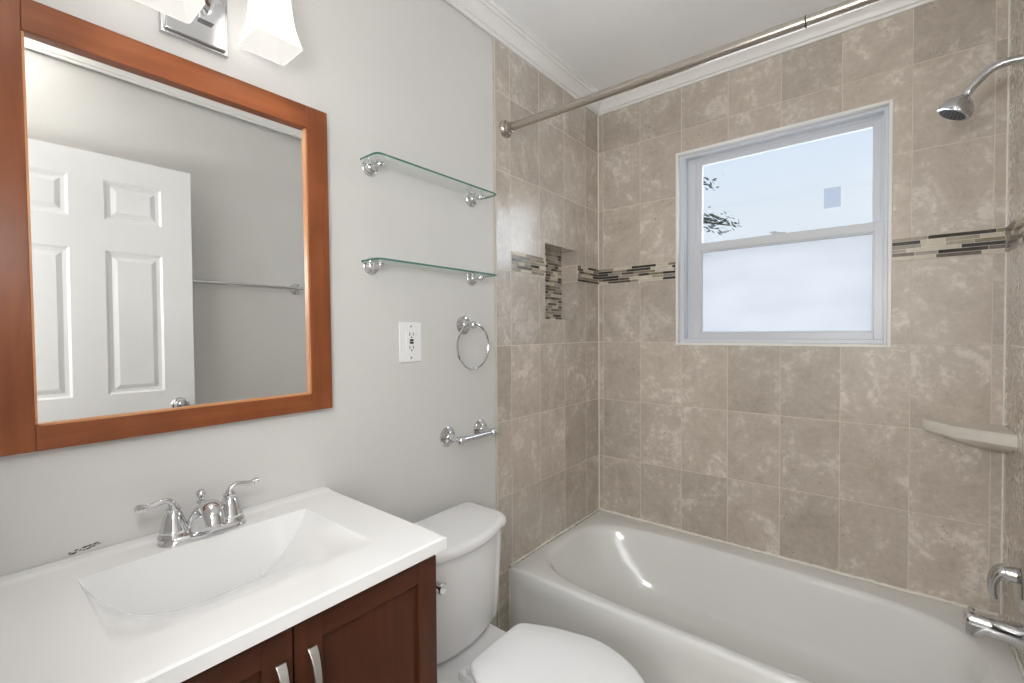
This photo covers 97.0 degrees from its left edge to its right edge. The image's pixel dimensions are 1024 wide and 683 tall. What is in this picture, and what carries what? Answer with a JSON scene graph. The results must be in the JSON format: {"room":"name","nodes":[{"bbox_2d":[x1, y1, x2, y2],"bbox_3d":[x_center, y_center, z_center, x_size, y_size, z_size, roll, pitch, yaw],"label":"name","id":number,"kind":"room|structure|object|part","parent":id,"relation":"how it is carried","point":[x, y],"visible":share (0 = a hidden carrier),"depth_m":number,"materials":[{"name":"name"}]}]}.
{"room":"bathroom","nodes":[
{"label":"bathroom","id":0,"kind":"room"},
{"bbox_2d":[0,0,598,631],"bbox_3d":[-0.286,0.004,1.627,0.143,2.515,2.490,1,1,39],"label":"wall","id":1,"kind":"structure","parent":0,"point":[411,81],"depth_m":1.47,"materials":[{"name":"paint"}]},
{"bbox_2d":[68,542,99,554],"bbox_3d":[-0.817,0.396,0.867,0.001,0.012,0.049,1,1,39],"label":"trim","id":2,"kind":"structure","parent":1,"relation":"attached to","point":[95,542],"depth_m":0.87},
{"bbox_2d":[0,0,332,456],"bbox_3d":[-0.694,-0.208,0.992,0.024,0.791,0.613,1,2,39],"label":"wall mirror","id":3,"kind":"object","parent":1,"relation":"attached to","point":[165,259],"visible":1,"depth_m":0.92,"materials":[{"name":"brown wood"}]},
{"bbox_2d":[134,0,302,65],"bbox_3d":[-0.625,-0.743,0.957,0.171,0.186,0.292,1,1,39],"label":"vanity light","id":4,"kind":"object","parent":1,"relation":"attached to","point":[269,31],"visible":1,"depth_m":0.99,"materials":[{"name":"white glass"}]},
{"bbox_3d":[-0.658,-0.724,0.862,0.102,0.145,0.102,1,1,39],"label":"lamp shade","id":5,"kind":"part","parent":4,"relation":"part of","materials":[{"name":"white glass"}]},
{"bbox_3d":[-0.694,-0.725,0.992,0.020,0.148,0.128,1,1,39],"label":"plate","id":6,"kind":"part","parent":4,"relation":"part of","materials":[{"name":"silver metal"}]},
{"bbox_3d":[-0.636,-0.769,0.965,0.113,0.135,0.204,1,1,39],"label":"arm","id":7,"kind":"part","parent":4,"relation":"part of","materials":[{"name":"silver metal"}]},
{"bbox_3d":[-0.538,-0.728,1.009,0.102,0.145,0.102,1,1,39],"label":"lamp shade","id":8,"kind":"part","parent":4,"relation":"part of","materials":[{"name":"white glass"}]},
{"bbox_2d":[399,322,421,362],"bbox_3d":[-0.326,0.002,1.461,0.010,0.129,0.089,1,1,39],"label":"electrical outlet","id":9,"kind":"object","parent":1,"relation":"attached to","point":[410,342],"visible":1,"depth_m":1.46,"materials":[{"name":"white plastic"}]},
{"bbox_2d":[406,330,416,353],"bbox_3d":[-0.325,0.002,1.460,0.004,0.076,0.042,1,1,39],"label":"socket","id":10,"kind":"object","parent":9,"relation":"attached to","point":[411,335],"depth_m":1.46,"materials":[{"name":"white plastic"}]},
{"bbox_2d":[360,152,495,206],"bbox_3d":[-0.248,-0.519,1.490,0.088,0.052,0.515,1,1,39],"label":"glass shelf","id":11,"kind":"object","parent":1,"relation":"attached to","point":[370,168],"visible":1,"depth_m":1.34,"materials":[{"name":"clear glass"}]},
{"bbox_2d":[361,257,496,285],"bbox_3d":[-0.246,-0.229,1.496,0.088,0.052,0.515,1,1,39],"label":"glass shelf","id":12,"kind":"object","parent":1,"relation":"attached to","point":[371,266],"visible":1,"depth_m":1.36,"materials":[{"name":"clear glass"}]},
{"bbox_2d":[440,419,497,446],"bbox_3d":[-0.140,0.333,1.629,0.091,0.070,0.238,1,1,39],"label":"toilet paper holder","id":13,"kind":"object","parent":1,"relation":"attached to","point":[447,435],"visible":1,"depth_m":1.59,"materials":[{"name":"silver metal"}]},
{"bbox_3d":[-0.193,0.335,1.564,0.091,0.070,0.070,1,1,39],"label":"post","id":14,"kind":"part","parent":13,"relation":"part of","materials":[{"name":"silver metal"}]},
{"bbox_3d":[-0.087,0.332,1.695,0.091,0.070,0.070,1,1,39],"label":"post","id":15,"kind":"part","parent":13,"relation":"part of","materials":[{"name":"silver metal"}]},
{"bbox_2d":[456,316,489,369],"bbox_3d":[-0.150,0.004,1.629,0.071,0.194,0.168,1,1,39],"label":"towel ring","id":16,"kind":"object","parent":1,"relation":"attached to","point":[463,324],"visible":1,"depth_m":1.63,"materials":[{"name":"silver metal"}]},
{"bbox_2d":[492,37,498,627],"bbox_3d":[-0.063,0.036,1.789,0.005,2.441,0.010,1,1,39],"label":"trim","id":17,"kind":"structure","parent":1,"relation":"attached to","point":[493,38],"depth_m":1.78,"materials":[{"name":"tile"}]},
{"bbox_2d":[511,251,545,275],"bbox_3d":[0.075,-0.333,1.951,0.004,0.081,0.243,1,1,39],"label":"trim","id":18,"kind":"structure","parent":1,"relation":"attached to","point":[520,262],"depth_m":1.94,"materials":[{"name":"tile"}]},
{"bbox_2d":[545,250,561,318],"bbox_3d":[0.165,-0.277,2.213,0.004,0.341,0.275,1,1,39],"label":"trim","id":19,"kind":"structure","parent":1,"relation":"attached to","point":[553,300],"depth_m":2.26,"materials":[{"name":"tile"}]},
{"bbox_2d":[577,265,598,284],"bbox_3d":[0.396,-0.342,2.346,0.004,0.081,0.221,1,1,39],"label":"trim","id":20,"kind":"structure","parent":1,"relation":"attached to","point":[584,274],"depth_m":2.33,"materials":[{"name":"tile"}]},
{"bbox_2d":[445,0,937,115],"bbox_3d":[0.341,-1.210,1.085,1.497,0.075,2.215,1,1,39],"label":"trim","id":21,"kind":"structure","parent":1,"relation":"attached to","point":[486,14],"depth_m":1.88,"materials":[{"name":"white paint"}]},
{"bbox_2d":[493,0,846,90],"bbox_3d":[0.059,-1.266,0.581,2.900,0.060,3.650,1,1,39],"label":"ceiling","id":22,"kind":"structure","parent":0,"point":[609,43],"depth_m":1.81,"materials":[{"name":"paint"}]},
{"bbox_2d":[599,0,1008,614],"bbox_3d":[1.146,-0.013,1.978,1.637,2.515,0.140,1,1,39],"label":"wall","id":23,"kind":"structure","parent":0,"point":[824,457],"depth_m":1.77,"materials":[{"name":"tile"}]},
{"bbox_2d":[599,262,675,284],"bbox_3d":[0.624,-0.343,2.301,0.412,0.081,0.004,1,1,39],"label":"trim","id":24,"kind":"structure","parent":23,"relation":"attached to","point":[660,271],"depth_m":2.29,"materials":[{"name":"tile"}]},
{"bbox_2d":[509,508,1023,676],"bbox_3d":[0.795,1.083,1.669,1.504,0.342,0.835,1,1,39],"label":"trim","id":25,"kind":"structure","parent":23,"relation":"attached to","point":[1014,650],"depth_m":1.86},
{"bbox_2d":[680,106,888,343],"bbox_3d":[1.138,-0.438,1.976,0.770,0.887,0.096,1,1,39],"label":"window","id":26,"kind":"structure","parent":23,"relation":"in","point":[823,285],"depth_m":1.92,"materials":[{"name":"white plastic"}]},
{"bbox_3d":[1.147,-0.232,1.950,0.641,0.385,0.003,1,1,39],"label":"pane","id":27,"kind":"part","parent":26,"relation":"part of","materials":[{"name":"white glass"}]},
{"bbox_3d":[1.144,-0.235,1.951,0.704,0.450,0.028,1,1,39],"label":"sash","id":28,"kind":"part","parent":26,"relation":"part of","materials":[{"name":"white plastic"}]},
{"bbox_3d":[1.160,-0.646,1.972,0.704,0.436,0.026,1,1,39],"label":"sash","id":29,"kind":"part","parent":26,"relation":"part of","materials":[{"name":"white plastic"}]},
{"bbox_2d":[676,99,892,346],"bbox_3d":[1.131,-0.438,1.968,0.794,0.911,0.129,1,1,39],"label":"trim","id":30,"kind":"structure","parent":23,"relation":"attached to","point":[886,103],"depth_m":1.84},
{"bbox_2d":[598,0,1009,615],"bbox_3d":[1.045,-0.140,1.964,1.497,2.110,0.004,1,1,39],"label":"trim","id":31,"kind":"structure","parent":23,"relation":"attached to","point":[1009,0],"depth_m":1.50,"materials":[{"name":"beige tile"}]},
{"bbox_2d":[892,228,1004,260],"bbox_3d":[1.512,-0.335,1.580,0.288,0.081,0.004,1,1,39],"label":"trim","id":32,"kind":"structure","parent":23,"relation":"attached to","point":[988,241],"depth_m":1.57,"materials":[{"name":"tile"}]},
{"bbox_2d":[921,418,1016,452],"bbox_3d":[1.493,0.315,1.494,0.208,0.072,0.192,1,1,39],"label":"corner shelf","id":33,"kind":"object","parent":23,"relation":"attached to","point":[994,437],"visible":1,"depth_m":1.46,"materials":[{"name":"ceramic"}]},
{"bbox_2d":[1002,0,1023,666],"bbox_3d":[0.942,0.017,0.540,0.140,2.515,2.350,1,1,39],"label":"wall","id":34,"kind":"structure","parent":0,"point":[1013,484],"depth_m":1.40,"materials":[{"name":"tile"}]},
{"bbox_2d":[499,0,882,138],"bbox_3d":[0.548,-0.833,1.345,1.498,0.098,0.070,1,1,40],"label":"shower curtain rod","id":35,"kind":"object","parent":34,"relation":"attached to","point":[507,128],"visible":1,"depth_m":1.33,"materials":[{"name":"silver metal"}]},
{"bbox_3d":[0.370,-0.839,1.492,1.011,0.048,0.030,1,1,40],"label":"rod","id":36,"kind":"part","parent":35,"relation":"part of","materials":[{"name":"silver metal"}]},
{"bbox_3d":[0.932,-0.820,1.027,0.470,0.035,0.026,1,1,40],"label":"rod","id":37,"kind":"part","parent":35,"relation":"part of","materials":[{"name":"silver metal"}]},
{"bbox_2d":[936,54,1023,120],"bbox_3d":[1.366,-0.739,1.316,0.194,0.162,0.085,1,1,39],"label":"shower fixture","id":38,"kind":"object","parent":34,"relation":"attached to","point":[961,107],"visible":1,"depth_m":1.32,"materials":[{"name":"silver metal"}]},
{"bbox_3d":[1.388,-0.765,1.299,0.138,0.079,0.023,1,1,39],"label":"arm","id":39,"kind":"part","parent":38,"relation":"part of","materials":[{"name":"silver metal"}]},
{"bbox_2d":[963,606,1023,650],"bbox_3d":[1.405,0.836,1.325,0.120,0.085,0.070,1,1,39],"label":"tub spout","id":40,"kind":"object","parent":34,"relation":"attached to","point":[976,624],"visible":1,"depth_m":1.31,"materials":[{"name":"silver metal"}]},
{"bbox_3d":[1.371,0.801,1.352,0.017,0.016,0.017,1,1,39],"label":"diverter knob","id":41,"kind":"part","parent":40,"relation":"part of","materials":[{"name":"silver metal"}]},
{"bbox_2d":[987,550,1023,614],"bbox_3d":[1.428,0.686,1.314,0.072,0.172,0.172,1,1,39],"label":"shower valve","id":42,"kind":"object","parent":34,"relation":"attached to","point":[1014,573],"visible":1,"depth_m":1.30,"materials":[{"name":"silver metal"}]},
{"bbox_3d":[1.424,0.696,1.318,0.060,0.107,0.048,1,1,39],"label":"lever handle","id":43,"kind":"part","parent":42,"relation":"part of","materials":[{"name":"silver metal"}]},
{"bbox_2d":[1005,213,1023,251],"bbox_3d":[1.361,-0.326,1.166,0.004,0.081,0.835,1,1,39],"label":"trim","id":44,"kind":"structure","parent":34,"relation":"attached to","point":[1014,233],"depth_m":1.39,"materials":[{"name":"tile"}]},
{"bbox_3d":[0.077,1.308,0.631,2.900,0.060,3.650,1,1,39],"label":"floor","id":45,"kind":"structure","parent":0,"visible":0},
{"bbox_2d":[181,555,436,682],"bbox_3d":[-0.510,0.861,0.856,0.494,0.834,0.590,1,1,39],"label":"vanity cabinet","id":46,"kind":"object","parent":45,"relation":"on","point":[386,632],"visible":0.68,"depth_m":0.81,"materials":[{"name":"brown wood"}]},
{"bbox_2d":[0,486,446,682],"bbox_3d":[-0.518,0.467,0.850,0.485,0.127,0.619,1,1,39],"label":"countertop","id":47,"kind":"structure","parent":46,"relation":"on","point":[138,610],"depth_m":0.78,"materials":[{"name":"white stone"}]},
{"bbox_2d":[134,477,259,547],"bbox_3d":[-0.634,0.359,0.944,0.111,0.091,0.228,1,1,39],"label":"sink faucet","id":48,"kind":"object","parent":47,"relation":"on","point":[210,517],"visible":1,"depth_m":0.92,"materials":[{"name":"silver metal"}]},
{"bbox_3d":[-0.706,0.326,0.899,0.017,0.022,0.070,1,1,39],"label":"lever","id":49,"kind":"part","parent":48,"relation":"part of","materials":[{"name":"silver metal"}]},
{"bbox_3d":[-0.688,0.363,0.922,0.055,0.069,0.055,1,1,39],"label":"handle","id":50,"kind":"part","parent":48,"relation":"part of","materials":[{"name":"silver metal"}]},
{"bbox_3d":[-0.664,0.353,0.968,0.018,0.078,0.018,1,1,39],"label":"lift rod","id":51,"kind":"part","parent":48,"relation":"part of","materials":[{"name":"silver metal"}]},
{"bbox_3d":[-0.651,0.397,0.959,0.058,0.014,0.160,1,1,39],"label":"plate","id":52,"kind":"part","parent":48,"relation":"part of","materials":[{"name":"silver metal"}]},
{"bbox_3d":[-0.630,0.363,0.941,0.101,0.070,0.080,1,1,39],"label":"spout","id":53,"kind":"part","parent":48,"relation":"part of","materials":[{"name":"silver metal"}]},
{"bbox_3d":[-0.624,0.361,1.002,0.055,0.069,0.055,1,1,39],"label":"handle","id":54,"kind":"part","parent":48,"relation":"part of","materials":[{"name":"silver metal"}]},
{"bbox_3d":[-0.606,0.323,1.023,0.017,0.022,0.070,1,1,39],"label":"lever","id":55,"kind":"part","parent":48,"relation":"part of","materials":[{"name":"silver metal"}]},
{"bbox_3d":[-0.441,0.599,0.603,0.020,0.298,0.292,1,1,39],"label":"door","id":56,"kind":"part","parent":46,"relation":"part of","materials":[{"name":"brown wood"}]},
{"bbox_3d":[-0.345,0.546,0.685,0.027,0.110,0.015,1,1,39],"label":"handle","id":57,"kind":"part","parent":46,"relation":"part of","materials":[{"name":"silver metal"}]},
{"bbox_3d":[-0.314,0.545,0.723,0.027,0.110,0.015,1,1,39],"label":"handle","id":58,"kind":"part","parent":46,"relation":"part of","materials":[{"name":"silver metal"}]},
{"bbox_3d":[-0.255,0.593,0.832,0.020,0.298,0.292,1,1,39],"label":"door","id":59,"kind":"part","parent":46,"relation":"part of","materials":[{"name":"brown wood"}]},
{"bbox_2d":[413,502,644,682],"bbox_3d":[0.001,0.919,1.231,0.752,0.697,0.418,1,1,39],"label":"toilet","id":60,"kind":"object","parent":45,"relation":"on","point":[470,649],"visible":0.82,"depth_m":1.27,"materials":[{"name":"ceramic"}]},
{"bbox_3d":[-0.206,0.658,1.196,0.036,0.033,0.072,1,1,39],"label":"flush lever","id":61,"kind":"part","parent":60,"relation":"part of","materials":[{"name":"silver metal"}]},
{"bbox_3d":[-0.195,0.587,1.382,0.245,0.037,0.418,1,1,39],"label":"tank lid","id":62,"kind":"part","parent":60,"relation":"part of","materials":[{"name":"ceramic"}]},
{"bbox_3d":[-0.204,0.758,1.393,0.228,0.309,0.400,1,1,39],"label":"tank","id":63,"kind":"part","parent":60,"relation":"part of","materials":[{"name":"ceramic"}]},
{"bbox_3d":[0.126,0.857,1.147,0.452,0.022,0.374,1,1,39],"label":"lid","id":64,"kind":"part","parent":60,"relation":"part of","materials":[{"name":"plastic"}]},
{"bbox_2d":[510,510,1023,682],"bbox_3d":[0.813,1.086,1.690,1.494,0.333,0.766,1,1,39],"label":"bathtub","id":65,"kind":"object","parent":45,"relation":"on","point":[680,607],"visible":0.77,"depth_m":1.72,"materials":[{"name":"ceramic"}]},
{"label":"outside","id":66,"kind":"structure","parent":0,"visible":0},
{"bbox_2d":[703,174,740,234],"bbox_3d":[1.430,0.330,5.229,1.536,6.702,2.079,0,1,-2],"label":"tree","id":67,"kind":"object","parent":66,"point":[705,219],"visible":0.1,"depth_m":4.46,"materials":[{"name":"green plant"}]}
]}

